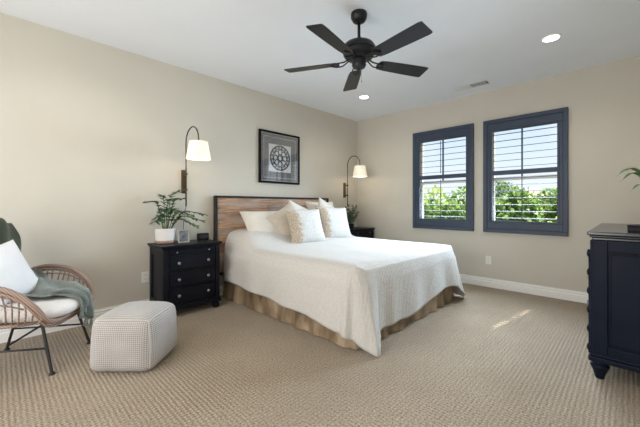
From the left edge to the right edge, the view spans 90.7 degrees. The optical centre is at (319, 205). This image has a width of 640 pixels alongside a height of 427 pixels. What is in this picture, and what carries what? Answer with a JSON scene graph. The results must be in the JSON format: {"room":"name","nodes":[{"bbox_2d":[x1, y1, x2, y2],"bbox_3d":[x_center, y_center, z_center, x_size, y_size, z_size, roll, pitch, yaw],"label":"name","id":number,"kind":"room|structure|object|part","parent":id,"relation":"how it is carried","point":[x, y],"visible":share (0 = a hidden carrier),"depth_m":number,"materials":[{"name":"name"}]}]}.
{"room":"bedroom","nodes":[
{"label":"bedroom","id":0,"kind":"room"},
{"bbox_2d":[0,12,356,309],"bbox_3d":[-1.603,-0.229,3.826,0.200,2.740,6.800,0,0,45],"label":"wall","id":1,"kind":"structure","parent":0,"point":[91,132],"depth_m":3.24,"materials":[{"name":"paint"}]},
{"bbox_2d":[0,284,223,343],"bbox_3d":[-1.526,1.079,3.750,0.016,0.125,6.400,0,0,45],"label":"baseboard","id":2,"kind":"structure","parent":1,"relation":"attached to","point":[4,333],"depth_m":2.83,"materials":[{"name":"paint"}]},
{"bbox_2d":[141,271,148,282],"bbox_3d":[-1.879,0.771,3.396,0.009,0.116,0.072,0,0,45],"label":"wall outlet","id":3,"kind":"object","parent":1,"relation":"attached to","point":[144,275],"visible":1,"depth_m":3.39,"materials":[{"name":"white plastic"}]},
{"bbox_2d":[181,126,210,228],"bbox_3d":[-1.407,-0.240,3.503,0.532,1.282,0.254,0,0,45],"label":"wall lamp","id":4,"kind":"object","parent":1,"relation":"attached to","point":[198,150],"visible":0.94,"depth_m":3.38,"materials":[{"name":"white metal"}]},
{"bbox_3d":[-1.586,-0.274,3.679,0.030,0.270,0.048,0,0,44],"label":"wall plate","id":5,"kind":"part","parent":4,"relation":"part of","materials":[{"name":"brown metal"}]},
{"bbox_3d":[-1.424,-0.435,3.519,0.339,0.892,0.015,0,0,44],"label":"arm","id":6,"kind":"part","parent":4,"relation":"part of","materials":[{"name":"brown metal"}]},
{"bbox_3d":[-1.308,-0.591,3.405,0.254,0.188,0.254,0,0,44],"label":"lamp shade","id":7,"kind":"part","parent":4,"relation":"part of","materials":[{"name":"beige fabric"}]},
{"bbox_2d":[258,129,299,184],"bbox_3d":[-0.590,-0.697,4.688,0.036,0.752,0.752,0,0,45],"label":"framed picture","id":8,"kind":"object","parent":1,"relation":"attached to","point":[278,153],"visible":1,"depth_m":4.66,"materials":[{"name":"black paint"}]},
{"bbox_2d":[269,143,290,172],"bbox_3d":[-0.593,-0.692,4.691,0.004,0.400,0.410,0,0,45],"label":"print","id":9,"kind":"object","parent":8,"relation":"attached to","point":[279,153],"depth_m":4.68,"materials":[{"name":"white paper"}]},
{"bbox_2d":[343,156,366,205],"bbox_3d":[0.613,-0.240,5.591,0.487,1.282,0.254,0,0,45],"label":"wall lamp","id":10,"kind":"object","parent":1,"relation":"attached to","point":[359,170],"visible":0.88,"depth_m":5.47,"materials":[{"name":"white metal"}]},
{"bbox_3d":[0.451,-0.274,5.752,0.030,0.270,0.048,0,0,44],"label":"wall plate","id":11,"kind":"part","parent":10,"relation":"part of","materials":[{"name":"brown metal"}]},
{"bbox_3d":[0.597,-0.435,5.608,0.294,0.892,0.015,0,0,44],"label":"arm","id":12,"kind":"part","parent":10,"relation":"part of","materials":[{"name":"brown metal"}]},
{"bbox_3d":[0.697,-0.591,5.510,0.254,0.188,0.254,0,0,44],"label":"lamp shade","id":13,"kind":"part","parent":10,"relation":"part of","materials":[{"name":"beige fabric"}]},
{"bbox_2d":[0,283,639,426],"bbox_3d":[-0.084,1.216,2.333,4.460,0.150,6.800,0,0,45],"label":"floor","id":14,"kind":"structure","parent":0,"point":[487,357],"depth_m":2.12,"materials":[{"name":"carpet"}]},
{"bbox_2d":[0,264,94,375],"bbox_3d":[-2.139,0.628,2.315,0.705,1.026,0.758,0,0,-12],"label":"rattan armchair","id":15,"kind":"object","parent":14,"relation":"on","point":[22,310],"visible":0.57,"depth_m":2.15,"materials":[{"name":"brown wicker"}]},
{"bbox_3d":[-2.418,0.967,2.481,0.145,0.348,0.037,0,0,13],"label":"leg","id":16,"kind":"part","parent":15,"relation":"part of","materials":[{"name":"black metal"}]},
{"bbox_2d":[0,218,20,251],"bbox_3d":[-2.434,0.309,2.288,0.180,0.467,0.570,0,0,-12],"label":"throw blanket","id":17,"kind":"object","parent":15,"relation":"on","point":[8,232],"visible":0.48,"depth_m":2.48,"materials":[{"name":"green fabric"}]},
{"bbox_2d":[0,240,37,304],"bbox_3d":[-2.241,0.493,2.197,0.217,0.469,0.539,0,0,-1],"label":"cushion","id":18,"kind":"object","parent":15,"relation":"on","point":[16,274],"visible":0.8,"depth_m":2.27,"materials":[{"name":"white fabric"}]},
{"bbox_2d":[0,296,79,323],"bbox_3d":[-2.104,0.729,2.323,0.630,0.100,0.590,0,0,-12],"label":"seat cushion","id":19,"kind":"object","parent":15,"relation":"on","point":[55,308],"depth_m":2.17,"materials":[{"name":"white fabric"}]},
{"bbox_3d":[-1.852,0.967,2.143,0.124,0.348,0.037,0,0,14],"label":"leg","id":20,"kind":"part","parent":15,"relation":"part of","materials":[{"name":"black metal"}]},
{"bbox_2d":[21,269,93,327],"bbox_3d":[-2.067,0.726,2.394,0.635,0.455,0.384,0,0,-3],"label":"throw blanket","id":21,"kind":"object","parent":15,"relation":"on","point":[45,287],"visible":0.75,"depth_m":2.38,"materials":[{"name":"green fabric"}]},
{"bbox_3d":[-1.942,0.967,2.586,0.124,0.348,0.037,0,0,-37],"label":"leg","id":22,"kind":"part","parent":15,"relation":"part of","materials":[{"name":"black metal"}]},
{"bbox_2d":[90,301,176,371],"bbox_3d":[-1.354,0.937,2.340,0.472,0.404,0.472,0,0,-1],"label":"pouf","id":23,"kind":"object","parent":14,"relation":"on","point":[135,335],"visible":1,"depth_m":2.13,"materials":[{"name":"white fabric"}]},
{"bbox_2d":[147,239,221,310],"bbox_3d":[-1.466,0.773,3.459,0.439,0.735,0.650,0,0,45],"label":"nightstand","id":24,"kind":"object","parent":14,"relation":"on","point":[183,275],"visible":0.84,"depth_m":3.31,"materials":[{"name":"black paint"}]},
{"bbox_3d":[-1.689,0.741,3.264,0.385,0.580,0.012,0,0,44],"label":"frame","id":25,"kind":"part","parent":24,"relation":"part of","materials":[{"name":"black paint"}]},
{"bbox_3d":[-1.532,0.741,3.139,0.022,0.580,0.048,0,0,44],"label":"corner post","id":26,"kind":"part","parent":24,"relation":"part of","materials":[{"name":"black paint"}]},
{"bbox_2d":[143,190,207,243],"bbox_3d":[-1.548,0.116,3.456,0.335,0.581,0.689,0,0,45],"label":"potted plant","id":27,"kind":"object","parent":24,"relation":"on","point":[163,235],"visible":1,"depth_m":3.36,"materials":[{"name":"green plant"}]},
{"bbox_3d":[-1.659,0.326,3.390,0.206,0.160,0.206,0,0,44],"label":"pot","id":28,"kind":"part","parent":27,"relation":"part of","materials":[{"name":"white ceramic"}]},
{"bbox_2d":[178,230,189,242],"bbox_3d":[-1.491,0.336,3.446,0.116,0.140,0.061,0,0,-38],"label":"photo frame","id":29,"kind":"object","parent":24,"relation":"on","point":[183,235],"visible":0.98,"depth_m":3.43,"materials":[{"name":"silver metal"}]},
{"bbox_2d":[179,231,187,241],"bbox_3d":[-1.483,0.336,3.436,0.090,0.114,0.006,0,-9,-37],"label":"photo","id":30,"kind":"object","parent":29,"relation":"attached to","point":[183,235],"depth_m":3.43},
{"bbox_3d":[-1.473,1.040,3.467,0.411,0.053,0.626,0,0,44],"label":"moulding","id":31,"kind":"part","parent":24,"relation":"part of","materials":[{"name":"black paint"}]},
{"bbox_2d":[169,247,214,254],"bbox_3d":[-1.341,0.480,3.336,0.021,0.042,0.490,0,0,44],"label":"drawer","id":32,"kind":"object","parent":24,"relation":"attached to","point":[183,250],"depth_m":3.32,"materials":[{"name":"black paint"}]},
{"bbox_3d":[-1.340,0.924,3.336,0.032,0.153,0.494,0,0,44],"label":"drawer","id":33,"kind":"part","parent":24,"relation":"part of","materials":[{"name":"black paint"}]},
{"bbox_3d":[-1.340,0.759,3.336,0.032,0.153,0.494,0,0,44],"label":"drawer","id":34,"kind":"part","parent":24,"relation":"part of","materials":[{"name":"black paint"}]},
{"bbox_3d":[-1.340,0.592,3.336,0.032,0.158,0.494,0,0,44],"label":"drawer","id":35,"kind":"part","parent":24,"relation":"part of","materials":[{"name":"black paint"}]},
{"bbox_2d":[197,233,208,240],"bbox_3d":[-1.364,0.365,3.682,0.124,0.082,0.063,0,0,-39],"label":"alarm clock","id":36,"kind":"object","parent":24,"relation":"on","point":[200,236],"visible":0.99,"depth_m":3.65,"materials":[{"name":"black paint"}]},
{"bbox_3d":[-1.147,0.741,3.531,0.022,0.580,0.048,0,0,44],"label":"corner post","id":37,"kind":"part","parent":24,"relation":"part of","materials":[{"name":"black paint"}]},
{"bbox_2d":[213,195,453,349],"bbox_3d":[0.181,0.510,3.881,2.208,1.262,2.049,0,0,45],"label":"king bed","id":38,"kind":"object","parent":14,"relation":"on","point":[227,217],"visible":0.23,"depth_m":3.66,"materials":[{"name":"brown wood"}]},
{"bbox_3d":[-0.587,0.510,4.635,0.055,1.262,2.046,0,0,44],"label":"headboard frame","id":39,"kind":"part","parent":38,"relation":"part of","materials":[{"name":"black metal"}]},
{"bbox_3d":[-0.594,0.373,4.642,0.028,0.936,1.990,0,0,44],"label":"headboard","id":40,"kind":"part","parent":38,"relation":"part of","materials":[{"name":"brown wood"}]},
{"bbox_2d":[266,202,294,235],"bbox_3d":[-0.419,0.229,4.152,0.569,0.559,0.198,0,0,-40],"label":"pillow","id":41,"kind":"object","parent":38,"relation":"on","point":[279,219],"visible":0.46,"depth_m":4.05,"materials":[{"name":"beige fabric"}]},
{"bbox_2d":[223,229,464,356],"bbox_3d":[0.250,0.720,3.858,2.381,0.832,2.237,0,0,45],"label":"coverlet","id":42,"kind":"object","parent":38,"relation":"on","point":[354,287],"visible":0.93,"depth_m":2.96,"materials":[{"name":"fabric"}]},
{"bbox_2d":[240,211,277,231],"bbox_3d":[-0.680,0.260,4.110,0.663,0.364,0.311,0,0,-41],"label":"pillow","id":43,"kind":"object","parent":42,"relation":"on","point":[253,220],"visible":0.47,"depth_m":3.97,"materials":[{"name":"white fabric"}]},
{"bbox_2d":[289,200,307,209],"bbox_3d":[-0.287,0.195,4.437,0.583,0.558,0.170,0,0,-44],"label":"pillow","id":44,"kind":"object","parent":42,"relation":"on","point":[296,206],"visible":0.16,"depth_m":4.42,"materials":[{"name":"white fabric"}]},
{"bbox_2d":[285,209,325,242],"bbox_3d":[-0.179,0.275,4.134,0.558,0.449,0.214,0,0,-40],"label":"cushion","id":45,"kind":"object","parent":42,"relation":"on","point":[305,225],"visible":0.88,"depth_m":4.05,"materials":[{"name":"beige fabric"}]},
{"bbox_2d":[305,201,333,209],"bbox_3d":[0.053,0.151,4.932,0.229,0.420,0.620,0,0,45],"label":"pillow","id":46,"kind":"object","parent":42,"relation":"on","point":[310,205],"visible":0.22,"depth_m":4.79,"materials":[{"name":"white fabric"}]},
{"bbox_2d":[318,197,333,207],"bbox_3d":[0.111,0.170,4.798,0.174,0.597,0.612,0,0,41],"label":"pillow","id":47,"kind":"object","parent":42,"relation":"on","point":[322,203],"visible":0.12,"depth_m":4.75,"materials":[{"name":"white fabric"}]},
{"bbox_2d":[315,206,351,237],"bbox_3d":[0.202,0.256,4.610,0.611,0.496,0.218,0,0,-37],"label":"cushion","id":48,"kind":"object","parent":42,"relation":"on","point":[334,221],"visible":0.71,"depth_m":4.54,"materials":[{"name":"beige fabric"}]},
{"bbox_2d":[350,227,374,237],"bbox_3d":[0.626,0.773,5.610,0.439,0.735,0.650,0,0,45],"label":"nightstand","id":49,"kind":"object","parent":14,"relation":"on","point":[367,232],"visible":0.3,"depth_m":5.52,"materials":[{"name":"black paint"}]},
{"bbox_2d":[345,204,360,228],"bbox_3d":[0.549,0.191,5.427,0.280,0.431,0.346,0,0,45],"label":"potted plant","id":50,"kind":"object","parent":49,"relation":"on","point":[350,217],"visible":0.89,"depth_m":5.38,"materials":[{"name":"green plant"}]},
{"bbox_2d":[355,231,371,234],"bbox_3d":[0.751,0.480,5.487,0.021,0.042,0.490,0,0,44],"label":"drawer","id":51,"kind":"object","parent":49,"relation":"attached to","point":[356,232],"depth_m":5.49,"materials":[{"name":"black paint"}]},
{"bbox_3d":[0.752,0.592,5.486,0.032,0.158,0.494,0,0,44],"label":"drawer","id":52,"kind":"part","parent":49,"relation":"part of","materials":[{"name":"black paint"}]},
{"bbox_2d":[587,223,639,378],"bbox_3d":[2.423,0.657,2.424,0.504,0.968,1.425,0,0,45],"label":"dresser","id":53,"kind":"object","parent":14,"relation":"on","point":[613,271],"visible":0.99,"depth_m":2.02,"materials":[{"name":"blue paint"}]},
{"bbox_3d":[1.817,0.610,2.100,0.032,0.763,0.040,0,0,44],"label":"corner post","id":54,"kind":"part","parent":53,"relation":"part of","materials":[{"name":"blue paint"}]},
{"bbox_3d":[2.428,0.998,2.417,0.475,0.050,1.392,0,0,44],"label":"moulding","id":55,"kind":"part","parent":53,"relation":"part of","materials":[{"name":"blue paint"}]},
{"bbox_3d":[1.977,0.610,1.937,0.285,0.583,0.010,0,0,44],"label":"panel","id":56,"kind":"part","parent":53,"relation":"part of","materials":[{"name":"blue paint"}]},
{"bbox_2d":[617,168,639,189],"bbox_3d":[2.241,-0.056,2.181,0.477,0.458,0.323,0,0,17],"label":"potted plant","id":57,"kind":"object","parent":53,"relation":"on","point":[637,171],"visible":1,"depth_m":2.11,"materials":[{"name":"green plant"}]},
{"bbox_2d":[627,224,639,231],"bbox_3d":[2.096,0.151,2.061,0.104,0.044,0.124,0,0,-40],"label":"trinket box","id":58,"kind":"object","parent":53,"relation":"on","point":[631,227],"visible":1,"depth_m":2.05,"materials":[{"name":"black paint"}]},
{"bbox_3d":[2.096,0.135,2.061,0.104,0.011,0.124,0,0,-40],"label":"lid","id":59,"kind":"part","parent":58,"relation":"part of","materials":[{"name":"black paint"}]},
{"bbox_2d":[0,0,639,121],"bbox_3d":[-0.084,-1.674,2.333,4.460,0.150,6.800,0,0,45],"label":"ceiling","id":60,"kind":"structure","parent":0,"point":[250,44],"depth_m":2.99,"materials":[{"name":"paint"}]},
{"bbox_2d":[284,9,432,91],"bbox_3d":[0.329,-1.317,2.603,1.254,0.565,1.261,0,0,45],"label":"ceiling fan","id":61,"kind":"object","parent":60,"relation":"hanging from","point":[358,51],"visible":1,"depth_m":2.53,"materials":[{"name":"brown metal"}]},
{"bbox_3d":[-0.072,-1.197,2.752,0.472,0.036,0.142,0,0,16],"label":"blade","id":62,"kind":"part","parent":61,"relation":"part of","materials":[{"name":"black wood"}]},
{"bbox_3d":[0.090,-1.197,2.294,0.142,0.036,0.472,0,0,35],"label":"blade","id":63,"kind":"part","parent":61,"relation":"part of","materials":[{"name":"black wood"}]},
{"bbox_3d":[0.314,-1.197,3.049,0.142,0.036,0.472,0,0,-2],"label":"blade","id":64,"kind":"part","parent":61,"relation":"part of","materials":[{"name":"black wood"}]},
{"bbox_3d":[0.715,-1.197,2.773,0.472,0.036,0.142,0,0,-20],"label":"blade","id":65,"kind":"part","parent":61,"relation":"part of","materials":[{"name":"black wood"}]},
{"bbox_3d":[0.577,-1.197,2.306,0.142,0.036,0.472,0,0,-37],"label":"blade","id":66,"kind":"part","parent":61,"relation":"part of","materials":[{"name":"black wood"}]},
{"bbox_2d":[358,95,369,98],"bbox_3d":[0.651,-1.596,4.667,0.168,0.006,0.168,0,0,45],"label":"recessed light","id":67,"kind":"object","parent":60,"relation":"in","point":[361,96],"visible":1,"depth_m":4.67,"materials":[{"name":"paint"}]},
{"bbox_2d":[453,80,489,90],"bbox_3d":[2.017,-1.593,4.221,0.430,0.013,0.150,0,0,45],"label":"ceiling vent","id":68,"kind":"object","parent":60,"relation":"in","point":[484,82],"visible":1,"depth_m":4.19,"materials":[{"name":"metal"}]},
{"bbox_2d":[540,33,561,42],"bbox_3d":[2.210,-1.596,3.022,0.168,0.006,0.168,0,0,45],"label":"recessed light","id":69,"kind":"object","parent":60,"relation":"in","point":[552,37],"visible":1,"depth_m":3.02,"materials":[{"name":"paint"}]},
{"bbox_2d":[357,56,639,291],"bbox_3d":[2.222,-0.229,4.679,4.060,2.740,0.180,0,0,45],"label":"wall","id":70,"kind":"structure","parent":0,"point":[602,101],"depth_m":4.04,"materials":[{"name":"paint"}]},
{"bbox_2d":[413,123,473,230],"bbox_3d":[1.919,-0.403,4.920,0.944,1.549,0.202,0,0,45],"label":"window","id":71,"kind":"structure","parent":70,"relation":"in","point":[467,130],"depth_m":4.85,"materials":[{"name":"blue wood"}]},
{"bbox_3d":[1.852,-0.101,4.852,0.010,0.583,0.010,0,0,-23],"label":"tilt rod","id":72,"kind":"part","parent":71,"relation":"part of","materials":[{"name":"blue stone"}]},
{"bbox_3d":[1.852,-0.740,4.852,0.010,0.498,0.010,0,0,-23],"label":"tilt rod","id":73,"kind":"part","parent":71,"relation":"part of","materials":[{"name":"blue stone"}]},
{"bbox_3d":[1.883,-0.399,4.884,0.772,1.264,0.044,0,0,44],"label":"shutter panel","id":74,"kind":"part","parent":71,"relation":"part of","materials":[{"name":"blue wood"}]},
{"bbox_3d":[1.972,-0.404,4.974,0.822,1.430,0.050,0,0,44],"label":"sash","id":75,"kind":"part","parent":71,"relation":"part of","materials":[{"name":"glass"}]},
{"bbox_2d":[486,256,490,263],"bbox_3d":[2.354,0.765,4.417,0.072,0.116,0.009,0,0,45],"label":"wall outlet","id":76,"kind":"object","parent":70,"relation":"attached to","point":[488,258],"visible":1,"depth_m":4.41,"materials":[{"name":"white plastic"}]},
{"bbox_2d":[460,274,587,303],"bbox_3d":[2.153,1.079,4.609,4.060,0.125,0.016,0,0,45],"label":"baseboard","id":77,"kind":"structure","parent":70,"relation":"attached to","point":[576,296],"depth_m":4.08,"materials":[{"name":"paint"}]},
{"bbox_2d":[483,107,567,235],"bbox_3d":[2.686,-0.403,4.166,0.944,1.549,0.202,0,0,45],"label":"window","id":78,"kind":"structure","parent":70,"relation":"in","point":[559,116],"depth_m":4.09,"materials":[{"name":"blue wood"}]},
{"bbox_3d":[2.619,-0.101,4.098,0.010,0.583,0.010,0,0,-23],"label":"tilt rod","id":79,"kind":"part","parent":78,"relation":"part of","materials":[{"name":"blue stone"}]},
{"bbox_3d":[2.619,-0.740,4.098,0.010,0.498,0.010,0,0,-23],"label":"tilt rod","id":80,"kind":"part","parent":78,"relation":"part of","materials":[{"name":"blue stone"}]},
{"bbox_3d":[2.650,-0.399,4.130,0.772,1.264,0.044,0,0,44],"label":"shutter panel","id":81,"kind":"part","parent":78,"relation":"part of","materials":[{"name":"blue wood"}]},
{"bbox_3d":[2.739,-0.404,4.220,0.822,1.430,0.050,0,0,44],"label":"sash","id":82,"kind":"part","parent":78,"relation":"part of","materials":[{"name":"glass"}]},
{"label":"outside","id":83,"kind":"structure","parent":0,"visible":0},
{"bbox_3d":[46.435,4.441,73.968,210.000,0.200,159.000,0,0,45],"label":"ground","id":84,"kind":"structure","parent":83,"visible":0},
{"bbox_2d":[424,185,445,218],"bbox_3d":[7.091,1.413,23.124,4.203,5.876,4.167,0,0,45],"label":"leafy tree","id":85,"kind":"object","parent":84,"relation":"on","point":[433,189],"visible":0.03,"depth_m":22.67,"materials":[{"name":"green plant"}]},
{"bbox_2d":[424,187,465,219],"bbox_3d":[6.603,1.626,17.044,4.008,5.450,4.015,0,0,45],"label":"leafy tree","id":86,"kind":"object","parent":84,"relation":"on","point":[449,200],"visible":0.12,"depth_m":16.26,"materials":[{"name":"green plant"}]},
{"bbox_2d":[495,181,518,203],"bbox_3d":[16.356,1.002,28.374,3.721,6.696,3.762,0,0,45],"label":"leafy tree","id":87,"kind":"object","parent":84,"relation":"on","point":[503,186],"visible":0.09,"depth_m":28.21,"materials":[{"name":"green plant"}]},
{"bbox_2d":[495,185,543,221],"bbox_3d":[7.674,1.758,12.598,2.850,5.189,2.734,0,0,45],"label":"bushy tree","id":88,"kind":"object","parent":84,"relation":"on","point":[511,197],"visible":0.21,"depth_m":12.40,"materials":[{"name":"green plant"}]},
{"bbox_2d":[525,189,549,220],"bbox_3d":[40.267,0.641,59.701,6.000,7.400,8.800,0,0,36],"label":"house","id":89,"kind":"structure","parent":84,"relation":"on","point":[535,192],"depth_m":57.79,"materials":[{"name":"paint"}]},
{"bbox_2d":[534,188,556,221],"bbox_3d":[14.571,1.626,19.143,3.172,5.451,3.502,0,0,8],"label":"leafy tree","id":90,"kind":"object","parent":84,"relation":"on","point":[551,215],"visible":0.12,"depth_m":18.85,"materials":[{"name":"green plant"}]}
]}

